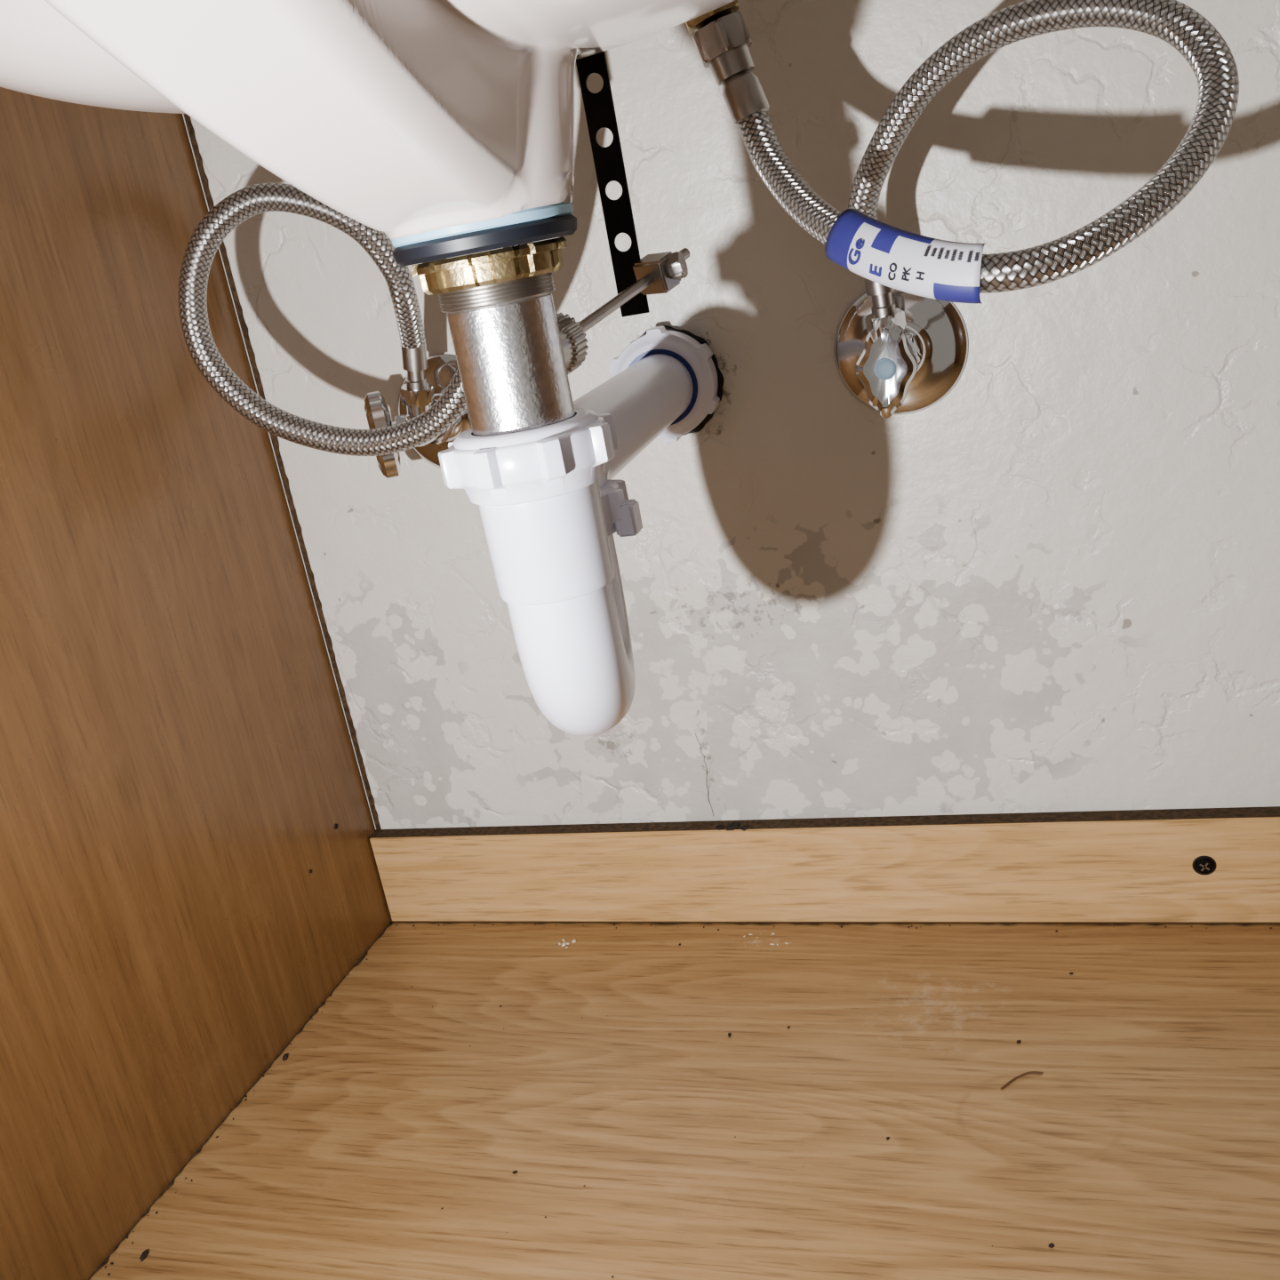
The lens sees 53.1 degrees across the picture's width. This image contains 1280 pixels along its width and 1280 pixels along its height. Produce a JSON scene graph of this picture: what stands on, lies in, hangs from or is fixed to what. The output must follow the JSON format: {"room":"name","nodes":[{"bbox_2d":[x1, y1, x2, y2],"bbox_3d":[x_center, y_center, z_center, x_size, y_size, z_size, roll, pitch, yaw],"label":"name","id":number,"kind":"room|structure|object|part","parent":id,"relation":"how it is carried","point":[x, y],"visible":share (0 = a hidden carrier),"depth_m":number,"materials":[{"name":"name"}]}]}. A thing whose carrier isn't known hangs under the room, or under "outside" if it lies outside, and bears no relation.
{"room":"under-sink cabinet","nodes":[
{"label":"under-sink cabinet","id":0,"kind":"room"},
{"bbox_2d":[0,87,391,1279],"bbox_3d":[-0.316,-0.008,0.486,0.018,0.680,0.618,-4,19,19],"label":"panel","id":1,"kind":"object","parent":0,"point":[178,762],"depth_m":0.64,"materials":[{"name":"brown wood"}]},
{"bbox_2d":[89,920,1279,1279],"bbox_3d":[0.164,0.268,0.440,0.878,0.018,0.619,-4,19,19],"label":"floor","id":2,"kind":"structure","parent":0,"point":[1146,1144],"depth_m":0.61,"materials":[{"name":"brown wood"}]},
{"bbox_2d":[87,921,391,1279],"bbox_3d":[-0.251,0.292,0.576,0.003,0.001,0.608,-4,19,19],"label":"trim","id":3,"kind":"structure","parent":2,"relation":"on","point":[363,956],"depth_m":0.68,"materials":[{"name":"brown wood"}]},
{"bbox_2d":[104,823,1271,1277],"bbox_3d":[0.066,0.207,0.545,0.632,0.066,0.437,-4,19,19],"label":"debris","id":4,"kind":"object","parent":2,"relation":"on","point":[732,826],"visible":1,"depth_m":0.70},
{"bbox_2d":[389,921,1279,925],"bbox_3d":[0.247,0.156,0.702,0.878,0.001,0.002,-4,19,19],"label":"trim","id":5,"kind":"structure","parent":2,"relation":"on","point":[870,924],"depth_m":0.75,"materials":[{"name":"brown wood"}]},
{"bbox_2d":[181,0,1279,829],"bbox_3d":[0.198,-0.151,0.626,0.938,0.680,0.020,-4,19,19],"label":"wall","id":6,"kind":"structure","parent":0,"point":[1051,583],"depth_m":0.66,"materials":[{"name":"paint"}]},
{"bbox_2d":[183,113,381,829],"bbox_3d":[-0.224,-0.155,0.747,0.005,0.597,0.001,-4,19,19],"label":"gap","id":7,"kind":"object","parent":6,"relation":"attached to","point":[191,132],"depth_m":0.77,"materials":[{"name":"black"}]},
{"bbox_2d":[0,0,735,239],"bbox_3d":[-0.063,-0.210,0.346,0.520,0.187,0.458,-4,19,19],"label":"sink","id":8,"kind":"object","parent":6,"relation":"attached to","point":[402,118],"visible":0.98,"depth_m":0.31,"materials":[{"name":"ceramic"}]},
{"bbox_2d":[391,202,690,436],"bbox_3d":[-0.011,-0.101,0.411,0.135,0.077,0.055,-25,23,-38],"label":"sink drain","id":9,"kind":"object","parent":8,"relation":"attached to","point":[516,356],"visible":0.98,"depth_m":0.37,"materials":[{"name":"silver metal"}]},
{"bbox_2d":[392,214,576,266],"bbox_3d":[-0.045,-0.117,0.376,0.055,0.005,0.055,-25,22,-37],"label":"washer","id":10,"kind":"object","parent":9,"relation":"in","point":[510,230],"depth_m":0.36,"materials":[{"name":"rubber"}]},
{"bbox_3d":[-0.005,-0.118,0.441,0.004,0.022,0.079,4,23,38],"label":"pivot rod","id":11,"kind":"part","parent":9,"relation":"part of","materials":[{"name":"silver metal"}]},
{"bbox_2d":[576,51,687,317],"bbox_3d":[-0.015,-0.233,0.422,0.026,0.246,0.015,6,24,42],"label":"pop-up linkage","id":12,"kind":"object","parent":8,"relation":"attached to","point":[667,269],"visible":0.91,"depth_m":0.45,"materials":[{"name":"black metal"}]},
{"bbox_2d":[685,0,738,33],"bbox_3d":[0.022,-0.265,0.502,0.031,0.048,0.024,-4,19,19],"label":"faucet shank","id":13,"kind":"object","parent":8,"relation":"attached to","point":[693,25],"visible":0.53,"depth_m":0.50,"materials":[{"name":"yellow metal"}]},
{"bbox_2d":[364,337,471,479],"bbox_3d":[-0.117,-0.124,0.690,0.066,0.081,0.063,-4,19,19],"label":"shutoff valve","id":14,"kind":"object","parent":6,"relation":"attached to","point":[426,380],"visible":0.48,"depth_m":0.68,"materials":[{"name":"silver metal"}]},
{"bbox_2d":[178,183,533,455],"bbox_3d":[-0.116,-0.171,0.614,0.200,0.152,0.087,-4,19,19],"label":"supply hose","id":15,"kind":"object","parent":14,"relation":"attached to","point":[245,203],"visible":0.71,"depth_m":0.61,"materials":[{"name":"silver metal"}]},
{"bbox_3d":[-0.137,-0.109,0.682,0.012,0.046,0.028,-14,18,-9],"label":"oval handle","id":16,"kind":"part","parent":14,"relation":"part of","materials":[{"name":"silver metal"}]},
{"bbox_2d":[400,383,434,415],"bbox_3d":[-0.117,-0.124,0.679,0.019,0.025,0.018,-4,19,19],"label":"nut","id":17,"kind":"object","parent":14,"relation":"attached to","point":[418,397],"depth_m":0.67,"materials":[{"name":"silver metal"}]},
{"bbox_2d":[438,325,723,735],"bbox_3d":[-0.009,-0.057,0.539,0.066,0.116,0.328,-7,18,12],"label":"p-trap","id":18,"kind":"object","parent":6,"relation":"attached to","point":[549,501],"visible":0.97,"depth_m":0.40,"materials":[{"name":"white plastic"}]},
{"bbox_2d":[478,480,614,605],"bbox_3d":[-0.030,-0.036,0.403,0.038,0.042,0.038,-4,19,19],"label":"drain trap","id":19,"kind":"object","parent":18,"relation":"attached to","point":[548,541],"depth_m":0.39,"materials":[{"name":"white plastic"}]},
{"bbox_3d":[-0.010,-0.093,0.564,0.034,0.043,0.234,-6,18,15],"label":"trap arm","id":20,"kind":"part","parent":18,"relation":"part of","materials":[{"name":"white plastic"}]},
{"bbox_2d":[627,349,697,425],"bbox_3d":[0.010,-0.129,0.655,0.039,0.039,0.001,-6,18,15],"label":"washer","id":21,"kind":"object","parent":18,"relation":"in","point":[686,360],"depth_m":0.65,"materials":[{"name":"blue rubber"}]},
{"bbox_2d":[695,734,713,815],"bbox_3d":[0.038,0.080,0.754,0.004,0.055,0.001,-4,19,19],"label":"crack","id":22,"kind":"object","parent":6,"relation":"attached to","point":[695,734],"depth_m":0.75,"materials":[{"name":"grey paint"}]},
{"bbox_2d":[368,806,1279,837],"bbox_3d":[0.239,0.095,0.690,0.878,0.001,0.011,-4,19,19],"label":"gap","id":23,"kind":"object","parent":6,"relation":"attached to","point":[1270,811],"depth_m":0.73,"materials":[{"name":"black"}]},
{"bbox_2d":[369,816,1279,921],"bbox_3d":[0.244,0.125,0.699,0.876,0.062,0.011,-4,19,19],"label":"trim","id":24,"kind":"structure","parent":6,"relation":"attached to","point":[1135,870],"depth_m":0.74,"materials":[{"name":"brown wood"}]},
{"bbox_2d":[1192,856,1215,875],"bbox_3d":[0.297,0.119,0.673,0.012,0.012,0.002,-4,19,19],"label":"screw","id":25,"kind":"object","parent":24,"relation":"in","point":[1202,865],"visible":1,"depth_m":0.67,"materials":[{"name":"black metal"}]},
{"bbox_2d":[833,277,967,418],"bbox_3d":[0.119,-0.141,0.606,0.066,0.082,0.066,-4,19,19],"label":"shutoff valve","id":26,"kind":"object","parent":6,"relation":"attached to","point":[897,352],"visible":0.96,"depth_m":0.62,"materials":[{"name":"silver metal"}]},
{"bbox_2d":[864,308,906,333],"bbox_3d":[0.116,-0.141,0.598,0.018,0.024,0.017,-4,19,19],"label":"nut","id":27,"kind":"object","parent":26,"relation":"attached to","point":[897,316],"depth_m":0.59,"materials":[{"name":"silver metal"}]},
{"bbox_3d":[0.113,-0.125,0.585,0.028,0.046,0.012,-4,19,19],"label":"oval handle","id":28,"kind":"part","parent":26,"relation":"part of","materials":[{"name":"silver metal"}]},
{"bbox_2d":[692,0,1239,303],"bbox_3d":[0.112,-0.190,0.479,0.119,0.117,0.185,-25,22,-37],"label":"supply hose","id":29,"kind":"object","parent":26,"relation":"attached to","point":[854,239],"visible":1,"depth_m":0.46,"materials":[{"name":"silver metal"}]}
]}

